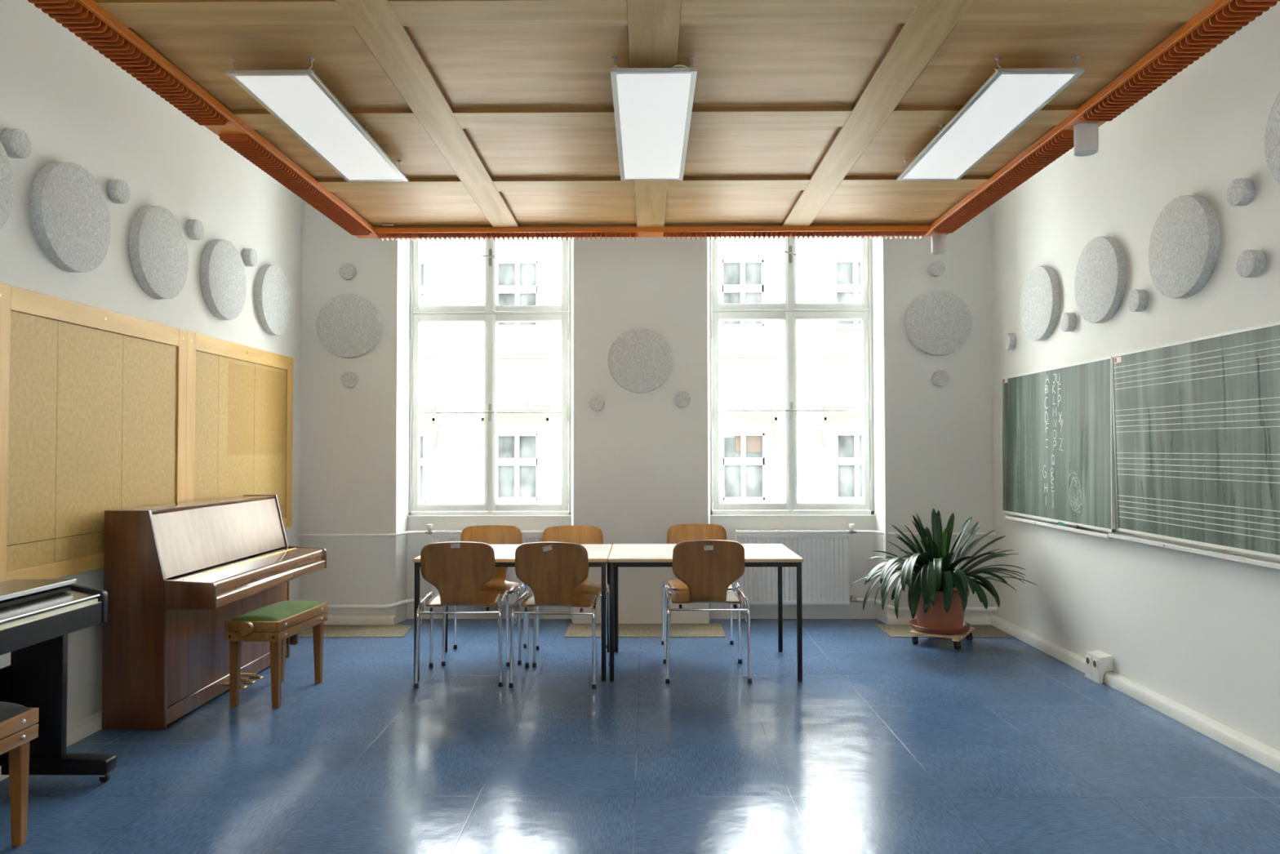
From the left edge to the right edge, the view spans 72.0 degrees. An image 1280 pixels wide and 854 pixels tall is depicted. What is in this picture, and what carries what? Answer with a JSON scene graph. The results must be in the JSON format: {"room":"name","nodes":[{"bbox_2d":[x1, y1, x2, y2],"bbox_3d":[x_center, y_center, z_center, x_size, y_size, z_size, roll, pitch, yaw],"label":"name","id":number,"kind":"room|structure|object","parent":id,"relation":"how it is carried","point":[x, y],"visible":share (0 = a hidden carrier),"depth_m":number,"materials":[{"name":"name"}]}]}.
{"room":"music room","nodes":[
{"label":"music room","id":0,"kind":"room"},
{"bbox_2d":[0,0,302,726],"bbox_3d":[-2.781,-0.470,2.768,0.200,3.800,9.360,0,-1,0],"label":"wall","id":1,"kind":"structure","parent":0,"point":[73,104],"depth_m":4.54,"materials":[{"name":"white paint"}]},
{"bbox_2d":[0,141,13,229],"bbox_3d":[-2.650,-0.992,3.445,0.053,0.500,0.500,0,-1,0],"label":"disc","id":2,"kind":"object","parent":1,"relation":"attached to","point":[6,180],"visible":1,"depth_m":3.64,"materials":[{"name":"grey fabric"}]},
{"bbox_2d":[0,128,31,158],"bbox_3d":[-2.649,-1.204,3.744,0.050,0.119,0.119,0,-1,0],"label":"disc","id":3,"kind":"object","parent":1,"relation":"attached to","point":[16,143],"visible":0.98,"depth_m":3.71,"materials":[{"name":"grey fabric"}]},
{"bbox_2d":[0,710,102,781],"bbox_3d":[-2.653,1.391,2.541,0.052,0.068,8.599,0,-1,0],"label":"baseboard","id":4,"kind":"structure","parent":1,"relation":"attached to","point":[91,724],"depth_m":4.15,"materials":[{"name":"beige paint"}]},
{"bbox_2d":[30,161,111,272],"bbox_3d":[-2.644,-0.975,4.110,0.053,0.500,0.500,0,-1,0],"label":"disc","id":5,"kind":"object","parent":1,"relation":"attached to","point":[70,218],"visible":1,"depth_m":4.06,"materials":[{"name":"grey fabric"}]},
{"bbox_2d":[0,283,186,582],"bbox_3d":[-2.652,0.058,4.337,0.031,1.271,1.543,0,-1,0],"label":"pinboard","id":6,"kind":"object","parent":1,"relation":"attached to","point":[93,400],"visible":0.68,"depth_m":4.15,"materials":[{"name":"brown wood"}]},
{"bbox_2d":[106,179,130,203],"bbox_3d":[-2.643,-1.194,4.470,0.050,0.119,0.119,0,-1,0],"label":"disc","id":7,"kind":"object","parent":1,"relation":"attached to","point":[117,190],"visible":1,"depth_m":4.44,"materials":[{"name":"grey fabric"}]},
{"bbox_2d":[128,206,188,298],"bbox_3d":[-2.639,-0.957,4.848,0.053,0.500,0.500,0,-1,0],"label":"disc","id":8,"kind":"object","parent":1,"relation":"attached to","point":[158,249],"visible":1,"depth_m":4.79,"materials":[{"name":"grey fabric"}]},
{"bbox_2d":[186,219,204,239],"bbox_3d":[-2.638,-1.168,5.225,0.050,0.119,0.119,0,-1,0],"label":"disc","id":9,"kind":"object","parent":1,"relation":"attached to","point":[194,228],"visible":1,"depth_m":5.19,"materials":[{"name":"grey fabric"}]},
{"bbox_2d":[200,240,246,319],"bbox_3d":[-2.633,-0.931,5.582,0.053,0.500,0.500,0,-1,0],"label":"disc","id":10,"kind":"object","parent":1,"relation":"attached to","point":[222,271],"visible":1,"depth_m":5.51,"materials":[{"name":"grey fabric"}]},
{"bbox_2d":[185,330,293,528],"bbox_3d":[-2.640,0.095,5.878,0.031,1.271,1.539,0,-1,0],"label":"pinboard","id":11,"kind":"object","parent":1,"relation":"attached to","point":[239,397],"visible":0.76,"depth_m":5.77,"materials":[{"name":"brown wood"}]},
{"bbox_2d":[242,248,257,266],"bbox_3d":[-2.632,-1.144,5.952,0.050,0.119,0.119,0,-1,0],"label":"disc","id":12,"kind":"object","parent":1,"relation":"attached to","point":[250,257],"visible":1,"depth_m":5.92,"materials":[{"name":"grey fabric"}]},
{"bbox_2d":[254,264,291,334],"bbox_3d":[-2.627,-0.910,6.318,0.053,0.500,0.500,0,-1,0],"label":"disc","id":13,"kind":"object","parent":1,"relation":"attached to","point":[273,302],"visible":1,"depth_m":6.25,"materials":[{"name":"grey fabric"}]},
{"bbox_2d":[0,618,1279,853],"bbox_3d":[0.015,1.484,2.698,5.785,0.120,9.360,0,-1,0],"label":"floor","id":14,"kind":"structure","parent":0,"point":[885,744],"depth_m":3.86,"materials":[{"name":"blue plastic"}]},
{"bbox_2d":[0,701,39,845],"bbox_3d":[-2.255,1.175,2.768,0.308,0.510,0.633,0,-1,0],"label":"piano bench","id":15,"kind":"object","parent":14,"relation":"on","point":[19,726],"visible":1,"depth_m":3.02,"materials":[{"name":"brown wood"}]},
{"bbox_2d":[0,701,31,722],"bbox_3d":[-2.255,0.956,2.797,0.272,0.070,0.561,0,-1,0],"label":"cushion","id":16,"kind":"object","parent":15,"relation":"on","point":[10,712],"depth_m":3.00,"materials":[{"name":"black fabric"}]},
{"bbox_2d":[0,578,116,782],"bbox_3d":[-2.383,1.025,2.988,0.442,0.822,1.378,0,-1,0],"label":"digital piano","id":17,"kind":"object","parent":14,"relation":"on","point":[37,616],"visible":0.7,"depth_m":3.58,"materials":[{"name":"black plastic"}]},
{"bbox_2d":[102,494,326,728],"bbox_3d":[-2.327,0.953,5.036,0.542,1.056,1.530,0,-1,0],"label":"upright piano","id":18,"kind":"object","parent":14,"relation":"on","point":[174,573],"visible":0.98,"depth_m":4.43,"materials":[{"name":"brown wood"}]},
{"bbox_2d":[224,600,327,708],"bbox_3d":[-2.009,1.236,4.872,0.308,0.488,0.633,0,-1,5],"label":"piano bench","id":19,"kind":"object","parent":14,"relation":"on","point":[274,623],"visible":1,"depth_m":4.65,"materials":[{"name":"brown wood"}]},
{"bbox_2d":[230,600,323,622],"bbox_3d":[-2.007,1.017,4.902,0.272,0.048,0.561,0,-1,5],"label":"cushion","id":20,"kind":"object","parent":19,"relation":"on","point":[290,611],"depth_m":4.80,"materials":[{"name":"green fabric"}]},
{"bbox_2d":[297,623,412,636],"bbox_3d":[-2.151,1.520,6.590,0.887,0.004,0.467,0,-1,0],"label":"carpet piece","id":21,"kind":"object","parent":14,"relation":"on","point":[396,629],"visible":0.71,"depth_m":6.56,"materials":[{"name":"beige carpet"}]},
{"bbox_2d":[413,541,510,688],"bbox_3d":[-1.048,1.072,5.243,0.505,0.832,0.552,0,-1,-3],"label":"chair","id":22,"kind":"object","parent":14,"relation":"on","point":[458,570],"visible":1,"depth_m":5.03,"materials":[{"name":"brown wood"}]},
{"bbox_2d":[440,524,526,666],"bbox_3d":[-1.009,1.085,5.806,0.505,0.832,0.546,0,-1,-3],"label":"chair","id":23,"kind":"object","parent":14,"relation":"on","point":[487,534],"visible":0.51,"depth_m":6.01,"materials":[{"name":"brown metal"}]},
{"bbox_2d":[412,543,612,681],"bbox_3d":[-0.757,1.136,5.528,1.138,0.716,0.782,0,-1,0],"label":"table","id":24,"kind":"object","parent":14,"relation":"on","point":[598,554],"visible":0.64,"depth_m":5.16,"materials":[{"name":"beige laminate"}]},
{"bbox_2d":[508,542,601,688],"bbox_3d":[-0.483,1.070,5.219,0.505,0.832,0.550,0,-1,4],"label":"chair","id":25,"kind":"object","parent":14,"relation":"on","point":[553,571],"visible":0.95,"depth_m":5.00,"materials":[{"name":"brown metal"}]},
{"bbox_2d":[532,525,609,667],"bbox_3d":[-0.441,1.084,5.770,0.505,0.832,0.546,0,-1,-5],"label":"chair","id":26,"kind":"object","parent":14,"relation":"on","point":[569,534],"visible":0.3,"depth_m":6.01,"materials":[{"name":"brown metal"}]},
{"bbox_2d":[564,623,725,636],"bbox_3d":[0.042,1.516,6.577,1.177,0.004,0.477,0,-1,0],"label":"carpet piece","id":27,"kind":"object","parent":14,"relation":"on","point":[573,629],"visible":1,"depth_m":6.55,"materials":[{"name":"beige carpet"}]},
{"bbox_2d":[661,523,742,658],"bbox_3d":[0.399,1.085,5.905,0.505,0.832,0.546,0,-1,-1],"label":"chair","id":28,"kind":"object","parent":14,"relation":"on","point":[677,533],"visible":0.44,"depth_m":6.15,"materials":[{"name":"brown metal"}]},
{"bbox_2d":[608,543,803,681],"bbox_3d":[0.386,1.134,5.521,1.138,0.716,0.798,0,-1,0],"label":"table","id":29,"kind":"object","parent":14,"relation":"on","point":[779,555],"visible":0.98,"depth_m":5.20,"materials":[{"name":"beige laminate"}]},
{"bbox_2d":[662,539,751,683],"bbox_3d":[0.396,1.071,5.324,0.505,0.832,0.547,0,-1,0],"label":"chair","id":30,"kind":"object","parent":14,"relation":"on","point":[708,567],"visible":1,"depth_m":5.10,"materials":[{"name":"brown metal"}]},
{"bbox_2d":[909,626,974,648],"bbox_3d":[2.114,1.460,6.155,0.344,0.089,0.398,-1,-2,33],"label":"trolley","id":31,"kind":"object","parent":14,"relation":"on","point":[956,637],"visible":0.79,"depth_m":6.02,"materials":[{"name":"brown wood"}]},
{"bbox_2d":[909,618,971,635],"bbox_3d":[2.095,1.394,6.157,0.412,0.042,0.412,0,-1,0],"label":"saucer","id":32,"kind":"object","parent":31,"relation":"on","point":[913,623],"visible":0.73,"depth_m":6.00,"materials":[{"name":"brown ceramic"}]},
{"bbox_2d":[849,508,1036,629],"bbox_3d":[2.080,0.992,6.066,1.199,0.834,0.965,0,-1,0],"label":"potted plant","id":33,"kind":"object","parent":32,"relation":"on","point":[938,593],"visible":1,"depth_m":6.00,"materials":[{"name":"green plant"}]},
{"bbox_2d":[875,624,1014,637],"bbox_3d":[2.242,1.511,6.534,0.882,0.004,0.475,0,-1,0],"label":"carpet piece","id":34,"kind":"object","parent":14,"relation":"on","point":[892,630],"visible":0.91,"depth_m":6.50,"materials":[{"name":"beige carpet"}]},
{"bbox_2d":[299,199,995,623],"bbox_3d":[0.046,-0.369,7.144,5.385,3.800,0.560,0,-1,0],"label":"wall","id":35,"kind":"structure","parent":0,"point":[641,461],"depth_m":6.86,"materials":[{"name":"white paint"}]},
{"bbox_2d":[339,263,356,279],"bbox_3d":[-2.281,-1.209,6.878,0.119,0.119,0.050,0,-1,0],"label":"disc","id":36,"kind":"object","parent":35,"relation":"attached to","point":[348,272],"visible":1,"depth_m":6.85,"materials":[{"name":"grey fabric"}]},
{"bbox_2d":[315,293,382,358],"bbox_3d":[-2.266,-0.788,6.866,0.500,0.500,0.053,0,-1,0],"label":"disc","id":37,"kind":"object","parent":35,"relation":"attached to","point":[348,325],"visible":1,"depth_m":6.84,"materials":[{"name":"grey fabric"}]},
{"bbox_2d":[340,371,357,386],"bbox_3d":[-2.263,-0.371,6.857,0.119,0.119,0.050,0,-1,0],"label":"disc","id":38,"kind":"object","parent":35,"relation":"attached to","point":[348,379],"visible":1,"depth_m":6.83,"materials":[{"name":"grey fabric"}]},
{"bbox_2d":[323,615,395,624],"bbox_3d":[-2.244,1.494,6.811,0.697,0.068,0.052,0,-1,0],"label":"baseboard","id":39,"kind":"structure","parent":35,"relation":"attached to","point":[331,620],"depth_m":6.79,"materials":[{"name":"beige paint"}]},
{"bbox_2d":[297,530,425,538],"bbox_3d":[-2.163,0.838,6.851,0.968,0.049,0.141,0,-1,-9],"label":"pipe","id":40,"kind":"object","parent":35,"relation":"attached to","point":[299,535],"visible":1,"depth_m":6.81,"materials":[{"name":"white metal"}]},
{"bbox_2d":[327,598,425,608],"bbox_3d":[-2.162,1.383,6.832,0.971,0.068,0.154,0,-1,-9],"label":"pipe","id":41,"kind":"object","parent":35,"relation":"attached to","point":[409,600],"visible":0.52,"depth_m":6.79,"materials":[{"name":"white metal"}]},
{"bbox_2d":[425,524,543,604],"bbox_3d":[-1.217,1.083,6.975,0.956,0.627,0.136,0,-1,0],"label":"radiator","id":42,"kind":"object","parent":35,"relation":"attached to","point":[527,536],"visible":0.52,"depth_m":6.92,"materials":[{"name":"white metal"}]},
{"bbox_2d":[431,530,543,534],"bbox_3d":[-1.186,0.830,6.964,0.893,0.026,0.101,0,-1,0],"label":"grille","id":43,"kind":"object","parent":42,"relation":"attached to","point":[433,532],"depth_m":6.92,"materials":[{"name":"white metal"}]},
{"bbox_2d":[407,237,571,516],"bbox_3d":[-1.208,-0.604,7.147,1.319,2.645,0.166,0,-1,0],"label":"window","id":44,"kind":"structure","parent":35,"relation":"in","point":[491,313],"depth_m":7.13,"materials":[{"name":"white paint"}]},
{"bbox_2d":[588,395,604,410],"bbox_3d":[-0.336,-0.186,6.837,0.119,0.119,0.050,0,-1,0],"label":"disc","id":45,"kind":"object","parent":35,"relation":"attached to","point":[596,402],"visible":1,"depth_m":6.81,"materials":[{"name":"grey fabric"}]},
{"bbox_2d":[608,328,672,392],"bbox_3d":[0.004,-0.516,6.841,0.500,0.500,0.053,0,-1,0],"label":"disc","id":46,"kind":"object","parent":35,"relation":"attached to","point":[640,360],"visible":1,"depth_m":6.82,"materials":[{"name":"grey fabric"}]},
{"bbox_2d":[674,391,689,406],"bbox_3d":[0.329,-0.218,6.833,0.119,0.119,0.050,0,-1,0],"label":"disc","id":47,"kind":"object","parent":35,"relation":"attached to","point":[682,398],"visible":1,"depth_m":6.81,"materials":[{"name":"grey fabric"}]},
{"bbox_2d":[709,236,875,515],"bbox_3d":[1.217,-0.609,7.128,1.324,2.645,0.166,0,-1,0],"label":"window","id":48,"kind":"structure","parent":35,"relation":"in","point":[789,311],"depth_m":7.11,"materials":[{"name":"white paint"}]},
{"bbox_2d":[735,524,856,604],"bbox_3d":[1.229,1.079,6.956,0.946,0.627,0.136,0,-1,0],"label":"radiator","id":49,"kind":"object","parent":35,"relation":"attached to","point":[825,566],"visible":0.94,"depth_m":6.89,"materials":[{"name":"white metal"}]},
{"bbox_2d":[735,529,849,533],"bbox_3d":[1.197,0.826,6.945,0.883,0.026,0.101,0,-1,0],"label":"grille","id":50,"kind":"object","parent":49,"relation":"attached to","point":[737,531],"depth_m":6.90,"materials":[{"name":"white metal"}]},
{"bbox_2d":[856,530,996,537],"bbox_3d":[2.212,0.826,6.816,1.055,0.049,0.144,0,-1,9],"label":"pipe","id":51,"kind":"object","parent":35,"relation":"attached to","point":[994,533],"visible":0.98,"depth_m":6.78,"materials":[{"name":"white metal"}]},
{"bbox_2d":[856,597,998,613],"bbox_3d":[2.212,1.383,6.795,1.058,0.086,0.159,0,-1,9],"label":"pipe","id":52,"kind":"object","parent":35,"relation":"attached to","point":[995,608],"visible":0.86,"depth_m":6.76,"materials":[{"name":"white metal"}]},
{"bbox_2d":[928,260,945,276],"bbox_3d":[2.303,-1.230,6.842,0.119,0.119,0.050,0,-1,0],"label":"disc","id":53,"kind":"object","parent":35,"relation":"attached to","point":[936,268],"visible":1,"depth_m":6.82,"materials":[{"name":"grey fabric"}]},
{"bbox_2d":[905,290,972,355],"bbox_3d":[2.315,-0.804,6.830,0.500,0.500,0.053,0,-1,0],"label":"disc","id":54,"kind":"object","parent":35,"relation":"attached to","point":[938,322],"visible":1,"depth_m":6.80,"materials":[{"name":"grey fabric"}]},
{"bbox_2d":[886,614,991,624],"bbox_3d":[2.294,1.485,6.776,0.786,0.068,0.052,0,-1,0],"label":"baseboard","id":55,"kind":"structure","parent":35,"relation":"attached to","point":[891,619],"depth_m":6.75,"materials":[{"name":"beige paint"}]},
{"bbox_2d":[931,369,949,386],"bbox_3d":[2.325,-0.379,6.821,0.119,0.119,0.050,0,-1,0],"label":"disc","id":56,"kind":"object","parent":35,"relation":"attached to","point":[940,378],"visible":1,"depth_m":6.80,"materials":[{"name":"grey fabric"}]},
{"bbox_2d":[990,1,1279,751],"bbox_3d":[2.804,-0.480,2.724,0.200,3.800,9.360,0,-1,0],"label":"wall","id":57,"kind":"structure","parent":0,"point":[1201,633],"depth_m":4.64,"materials":[{"name":"white paint"}]},
{"bbox_2d":[1003,333,1016,350],"bbox_3d":[2.708,-0.624,6.456,0.050,0.119,0.119,0,-1,0],"label":"disc","id":58,"kind":"object","parent":57,"relation":"attached to","point":[1009,340],"visible":1,"depth_m":6.42,"materials":[{"name":"grey fabric"}]},
{"bbox_2d":[1020,266,1060,340],"bbox_3d":[2.702,-0.834,5.960,0.053,0.500,0.500,0,-1,0],"label":"disc","id":59,"kind":"object","parent":57,"relation":"attached to","point":[1040,300],"visible":1,"depth_m":5.89,"materials":[{"name":"grey fabric"}]},
{"bbox_2d":[1001,355,1115,538],"bbox_3d":[2.683,0.132,5.741,0.092,1.030,1.536,0,-1,0],"label":"chalkboard","id":60,"kind":"object","parent":57,"relation":"attached to","point":[1058,458],"visible":0.99,"depth_m":5.59,"materials":[{"name":"green"}]},
{"bbox_2d":[1004,515,1115,538],"bbox_3d":[2.684,0.634,5.679,0.088,0.022,1.420,0,-1,0],"label":"chalk tray","id":61,"kind":"object","parent":60,"relation":"on","point":[1083,531],"depth_m":5.53,"materials":[{"name":"white metal"}]},
{"bbox_2d":[1057,521,1066,526],"bbox_3d":[2.654,0.612,5.529,0.018,0.028,0.110,0,-1,0],"label":"sponge","id":62,"kind":"object","parent":60,"relation":"on","point":[1060,523],"visible":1,"depth_m":5.53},
{"bbox_2d":[1066,524,1079,528],"bbox_3d":[2.653,0.611,5.404,0.017,0.024,0.126,0,-1,0],"label":"eraser","id":63,"kind":"object","parent":60,"relation":"on","point":[1072,526],"visible":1,"depth_m":5.38,"materials":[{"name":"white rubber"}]},
{"bbox_2d":[1060,312,1076,331],"bbox_3d":[2.700,-0.661,5.558,0.050,0.119,0.119,0,-1,0],"label":"disc","id":64,"kind":"object","parent":57,"relation":"attached to","point":[1068,320],"visible":1,"depth_m":5.52,"materials":[{"name":"grey fabric"}]},
{"bbox_2d":[1084,649,1113,683],"bbox_3d":[2.681,1.400,5.151,0.088,0.157,0.156,0,-1,0],"label":"power socket","id":65,"kind":"object","parent":57,"relation":"attached to","point":[1098,662],"visible":1,"depth_m":5.10,"materials":[{"name":"white plastic"}]},
{"bbox_2d":[1074,236,1127,323],"bbox_3d":[2.695,-0.861,5.171,0.053,0.500,0.500,0,-1,0],"label":"disc","id":66,"kind":"object","parent":57,"relation":"attached to","point":[1101,270],"visible":1,"depth_m":5.10,"materials":[{"name":"grey fabric"}]},
{"bbox_2d":[990,614,1279,773],"bbox_3d":[2.679,1.381,2.499,0.052,0.068,8.599,0,-1,0],"label":"baseboard","id":67,"kind":"structure","parent":57,"relation":"attached to","point":[1267,756],"depth_m":4.50,"materials":[{"name":"beige paint"}]},
{"bbox_2d":[1127,289,1148,311],"bbox_3d":[2.694,-0.684,4.772,0.050,0.119,0.119,0,-1,0],"label":"disc","id":68,"kind":"object","parent":57,"relation":"attached to","point":[1137,300],"visible":1,"depth_m":4.74,"materials":[{"name":"grey fabric"}]},
{"bbox_2d":[1148,195,1220,297],"bbox_3d":[2.689,-0.890,4.372,0.053,0.500,0.500,0,-1,0],"label":"disc","id":69,"kind":"object","parent":57,"relation":"attached to","point":[1184,248],"visible":1,"depth_m":4.32,"materials":[{"name":"grey fabric"}]},
{"bbox_2d":[1108,321,1279,569],"bbox_3d":[2.671,0.088,4.202,0.092,1.024,1.540,0,-1,0],"label":"chalkboard","id":70,"kind":"object","parent":57,"relation":"attached to","point":[1197,420],"visible":1,"depth_m":4.17,"materials":[{"name":"green"}]},
{"bbox_2d":[1108,533,1279,569],"bbox_3d":[2.672,0.589,4.189,0.088,0.022,1.540,0,-1,0],"label":"chalk tray","id":71,"kind":"object","parent":70,"relation":"on","point":[1246,559],"depth_m":4.15,"materials":[{"name":"white metal"}]},
{"bbox_2d":[1226,177,1255,205],"bbox_3d":[2.687,-1.051,3.944,0.050,0.119,0.119,0,-1,0],"label":"disc","id":72,"kind":"object","parent":57,"relation":"attached to","point":[1241,191],"visible":1,"depth_m":3.91,"materials":[{"name":"grey fabric"}]},
{"bbox_2d":[1235,249,1265,277],"bbox_3d":[2.687,-0.718,3.879,0.050,0.119,0.119,0,-1,0],"label":"disc","id":73,"kind":"object","parent":57,"relation":"attached to","point":[1250,263],"visible":1,"depth_m":3.85,"materials":[{"name":"grey fabric"}]},
{"bbox_2d":[1264,91,1279,183],"bbox_3d":[2.682,-1.202,3.502,0.053,0.500,0.500,0,-1,0],"label":"disc","id":74,"kind":"object","parent":57,"relation":"attached to","point":[1272,138],"visible":1,"depth_m":3.69,"materials":[{"name":"grey fabric"}]},
{"label":"outside","id":75,"kind":"structure","parent":0,"visible":0},
{"bbox_3d":[1.133,6.378,15.295,30.000,0.100,16.000,0,-1,0],"label":"street","id":76,"kind":"object","parent":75,"visible":0},
{"bbox_2d":[419,236,862,503],"bbox_3d":[1.483,0.512,22.987,24.800,12.000,0.900,0,-1,0],"label":"building","id":77,"kind":"structure","parent":76,"relation":"on","point":[752,444],"depth_m":23.11,"materials":[{"name":"beige paint"}]},
{"bbox_2d":[735,435,761,452],"bbox_3d":[2.855,0.440,23.219,0.680,0.450,0.013,0,-1,0],"label":"roller blind","id":78,"kind":"object","parent":77,"relation":"hanging from","point":[744,443],"depth_m":23.21,"materials":[{"name":"beige fabric"}]},
{"bbox_3d":[0.008,-2.474,2.794,5.785,0.200,9.360,0,-1,0],"label":"ceiling","id":79,"kind":"structure","parent":0,"visible":0},
{"bbox_2d":[27,0,1279,240],"bbox_3d":[0.050,-1.790,3.188,3.653,1.150,4.626,0,-1,0],"label":"ceiling","id":80,"kind":"structure","parent":79,"relation":"hanging from","point":[498,116],"depth_m":3.33,"materials":[{"name":"brown wood"}]},
{"bbox_2d":[226,57,408,182],"bbox_3d":[-1.277,-1.238,3.662,0.299,0.065,1.235,0,-1,0],"label":"ceiling light","id":81,"kind":"object","parent":80,"relation":"hanging from","point":[298,99],"visible":1,"depth_m":3.48,"materials":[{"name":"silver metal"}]},
{"bbox_2d":[610,55,697,180],"bbox_3d":[0.052,-1.242,3.651,0.299,0.067,1.235,0,-1,0],"label":"ceiling light","id":82,"kind":"object","parent":80,"relation":"hanging from","point":[653,106],"visible":1,"depth_m":3.48,"materials":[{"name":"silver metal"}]},
{"bbox_2d":[931,232,946,254],"bbox_3d":[1.833,-1.125,5.402,0.089,0.116,0.089,0,-1,0],"label":"recessed light","id":83,"kind":"object","parent":80,"relation":"in","point":[939,241],"visible":0.97,"depth_m":5.37,"materials":[{"name":"grey paint"}]},
{"bbox_2d":[897,56,1084,180],"bbox_3d":[1.391,-1.243,3.660,0.299,0.065,1.235,0,-1,0],"label":"ceiling light","id":84,"kind":"object","parent":80,"relation":"hanging from","point":[1009,98],"visible":1,"depth_m":3.48,"materials":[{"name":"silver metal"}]},
{"bbox_2d":[1073,120,1098,156],"bbox_3d":[1.809,-1.169,3.574,0.089,0.116,0.089,0,-1,0],"label":"recessed light","id":85,"kind":"object","parent":80,"relation":"in","point":[1086,137],"visible":0.98,"depth_m":3.54,"materials":[{"name":"grey paint"}]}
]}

